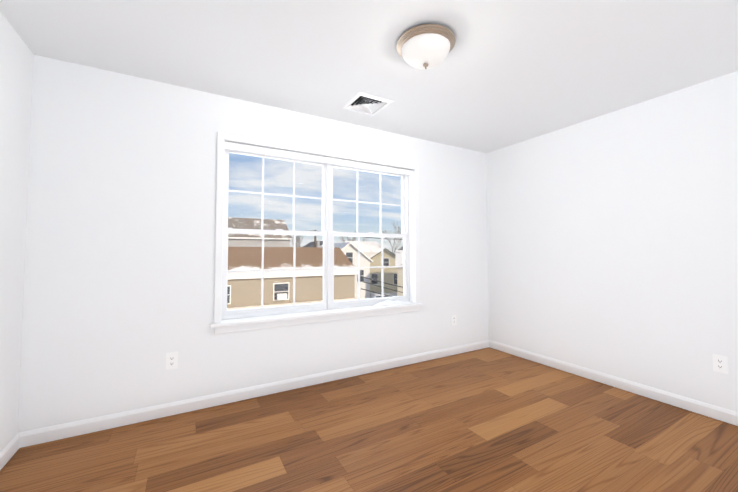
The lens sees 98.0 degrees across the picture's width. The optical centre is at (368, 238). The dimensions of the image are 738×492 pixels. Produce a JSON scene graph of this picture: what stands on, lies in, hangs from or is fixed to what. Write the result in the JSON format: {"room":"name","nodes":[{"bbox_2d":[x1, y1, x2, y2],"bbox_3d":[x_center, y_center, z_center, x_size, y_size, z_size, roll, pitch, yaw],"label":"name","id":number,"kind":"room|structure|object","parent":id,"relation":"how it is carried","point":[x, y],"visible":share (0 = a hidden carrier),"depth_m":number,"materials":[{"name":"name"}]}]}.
{"room":"empty bedroom","nodes":[
{"label":"empty bedroom","id":0,"kind":"room"},
{"bbox_2d":[0,12,33,450],"bbox_3d":[-1.491,-0.005,0.644,0.220,2.440,3.412,1,-3,-30],"label":"wall","id":1,"kind":"structure","parent":0,"point":[16,67],"depth_m":1.84,"materials":[{"name":"white paint"}]},
{"bbox_2d":[0,433,19,469],"bbox_3d":[-1.389,1.168,0.655,0.014,0.088,2.972,1,-3,-30],"label":"baseboard","id":2,"kind":"structure","parent":1,"relation":"attached to","point":[8,451],"depth_m":1.83,"materials":[{"name":"white paint"}]},
{"bbox_2d":[18,55,488,432],"bbox_3d":[-0.372,0.092,3.111,4.164,2.440,0.220,1,-3,-30],"label":"wall","id":3,"kind":"structure","parent":0,"point":[119,285],"depth_m":2.34,"materials":[{"name":"white paint"}]},
{"bbox_2d":[166,352,177,369],"bbox_3d":[-1.440,0.890,2.343,0.074,0.120,0.007,1,-3,-30],"label":"outlet","id":4,"kind":"object","parent":3,"relation":"attached to","point":[171,360],"visible":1,"depth_m":2.34,"materials":[{"name":"white plastic"}]},
{"bbox_2d":[19,340,488,447],"bbox_3d":[-0.314,1.259,2.963,4.164,0.088,0.014,1,-3,-30],"label":"baseboard","id":5,"kind":"structure","parent":3,"relation":"attached to","point":[57,432],"depth_m":2.46,"materials":[{"name":"white paint"}]},
{"bbox_2d":[210,132,423,333],"bbox_3d":[-0.366,-0.035,3.071,2.061,1.588,0.235,1,-3,-30],"label":"window","id":6,"kind":"structure","parent":3,"relation":"in","point":[328,308],"depth_m":3.02,"materials":[{"name":"white paint"}]},
{"bbox_2d":[225,141,412,174],"bbox_3d":[-0.357,-0.746,3.083,1.895,0.052,0.062,1,-3,-30],"label":"blind","id":7,"kind":"object","parent":6,"relation":"attached to","point":[233,145],"depth_m":2.96,"materials":[{"name":"white"}]},
{"bbox_2d":[451,315,455,325],"bbox_3d":[0.986,0.941,3.717,0.074,0.120,0.007,1,-3,-30],"label":"outlet","id":8,"kind":"object","parent":3,"relation":"attached to","point":[453,319],"visible":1,"depth_m":3.71,"materials":[{"name":"white plastic"}]},
{"bbox_2d":[0,347,737,491],"bbox_3d":[0.416,1.331,1.673,4.604,0.150,3.412,1,-3,-30],"label":"floor","id":9,"kind":"structure","parent":0,"point":[488,419],"depth_m":1.99,"materials":[{"name":"brown wood"}]},
{"bbox_2d":[0,0,737,152],"bbox_3d":[0.416,-1.257,1.775,4.604,0.150,3.412,1,-3,-30],"label":"ceiling","id":10,"kind":"structure","parent":0,"point":[504,73],"depth_m":2.02,"materials":[{"name":"white paint"}]},
{"bbox_2d":[342,92,392,115],"bbox_3d":[-0.020,-1.151,2.736,0.320,0.033,0.320,1,-3,-30],"label":"ceiling vent","id":11,"kind":"object","parent":10,"relation":"in","point":[363,103],"visible":0.92,"depth_m":2.74,"materials":[{"name":"white metal"}]},
{"bbox_2d":[397,24,455,69],"bbox_3d":[0.338,-1.093,1.916,0.346,0.166,0.346,1,-3,-30],"label":"lamp","id":12,"kind":"object","parent":10,"relation":"attached to","point":[425,46],"visible":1,"depth_m":1.83,"materials":[{"name":"white glass"}]},
{"bbox_2d":[486,71,737,411],"bbox_3d":[2.322,0.080,2.805,0.220,2.440,3.412,1,-3,-30],"label":"wall","id":13,"kind":"structure","parent":0,"point":[612,240],"depth_m":2.74,"materials":[{"name":"white paint"}]},
{"bbox_2d":[489,340,737,425],"bbox_3d":[2.221,1.249,2.701,0.014,0.088,2.972,1,-3,-30],"label":"baseboard","id":14,"kind":"structure","parent":13,"relation":"attached to","point":[710,410],"depth_m":2.70,"materials":[{"name":"white paint"}]},
{"bbox_2d":[712,354,727,373],"bbox_3d":[2.479,0.882,2.265,0.007,0.120,0.074,1,-3,-30],"label":"outlet","id":15,"kind":"object","parent":13,"relation":"attached to","point":[720,363],"visible":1,"depth_m":2.26,"materials":[{"name":"white plastic"}]},
{"label":"outside","id":16,"kind":"structure","parent":0,"visible":0},
{"bbox_2d":[370,292,396,297],"bbox_3d":[-21.339,11.376,117.573,240.000,0.300,214.000,1,-3,-30],"label":"lot","id":17,"kind":"structure","parent":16,"point":[373,294],"depth_m":49.25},
{"bbox_2d":[228,217,292,246],"bbox_3d":[-18.965,2.665,47.612,12.600,11.601,9.640,1,-3,-30],"label":"house","id":18,"kind":"structure","parent":17,"relation":"on","point":[237,237],"depth_m":45.79,"materials":[{"name":"grey"}]},
{"bbox_2d":[227,247,357,307],"bbox_3d":[-12.115,4.208,28.597,20.650,7.020,9.105,1,-3,-30],"label":"house","id":19,"kind":"structure","parent":17,"relation":"on","point":[278,264],"depth_m":27.48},
{"bbox_2d":[227,297,360,309],"bbox_3d":[-4.851,6.231,20.436,16.921,2.335,12.720,1,-3,-30],"label":"snow","id":20,"kind":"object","parent":17,"relation":"on","point":[246,307],"depth_m":26.00,"materials":[{"name":"grey snow"}]},
{"bbox_2d":[290,235,302,246],"bbox_3d":[-22.889,4.609,100.735,4.172,11.897,7.783,1,-3,-30],"label":"tree","id":21,"kind":"object","parent":17,"relation":"on","point":[298,243],"depth_m":100.12,"materials":[{"name":"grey plant"}]},
{"bbox_2d":[303,241,322,246],"bbox_3d":[-11.377,4.985,72.857,9.740,8.952,10.700,1,-3,-30],"label":"house","id":22,"kind":"structure","parent":17,"relation":"on","point":[310,245],"depth_m":72.89,"materials":[{"name":"beige"}]},
{"bbox_2d":[254,230,402,246],"bbox_3d":[-6.427,3.502,38.269,80.008,9.193,2.600,-2,-3,38],"label":"utility pole","id":23,"kind":"object","parent":17,"relation":"on","point":[317,244],"depth_m":38.30,"materials":[{"name":"wood"},{"name":"metal"}]},
{"bbox_2d":[361,276,402,296],"bbox_3d":[3.800,3.698,18.791,11.195,3.474,2.886,1,-3,-30],"label":"bundles","id":24,"kind":"object","parent":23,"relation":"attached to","point":[379,286],"depth_m":16.25,"materials":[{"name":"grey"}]},
{"bbox_2d":[320,242,372,298],"bbox_3d":[-4.876,4.525,46.915,7.140,7.829,9.700,1,-3,-30],"label":"house","id":25,"kind":"structure","parent":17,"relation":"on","point":[363,263],"depth_m":43.83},
{"bbox_2d":[343,241,383,257],"bbox_3d":[-2.158,5.275,84.981,9.700,9.326,10.740,1,-3,-30],"label":"roof","id":26,"kind":"structure","parent":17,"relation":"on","point":[373,245],"depth_m":82.64,"materials":[{"name":"white"}]},
{"bbox_2d":[373,294,389,297],"bbox_3d":[1.513,7.363,38.277,1.820,1.462,4.550,0,-2,-3],"label":"car","id":27,"kind":"object","parent":17,"relation":"on","point":[376,295],"depth_m":37.40,"materials":[{"name":"white paint"}]},
{"bbox_2d":[370,248,396,292],"bbox_3d":[2.954,6.088,56.110,7.340,8.850,9.700,0,-2,3],"label":"house","id":28,"kind":"structure","parent":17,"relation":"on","point":[389,278],"depth_m":51.64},
{"bbox_2d":[382,223,401,252],"bbox_3d":[7.117,2.513,92.431,6.544,15.432,10.089,1,-3,-30],"label":"tree","id":29,"kind":"object","parent":17,"relation":"on","point":[399,232],"depth_m":92.37,"materials":[{"name":"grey plant"}]},
{"bbox_2d":[395,250,402,295],"bbox_3d":[9.523,6.271,44.968,11.500,11.070,8.540,0,-2,6],"label":"house","id":30,"kind":"structure","parent":17,"relation":"on","point":[399,271],"depth_m":41.56,"materials":[{"name":"white"}]}
]}

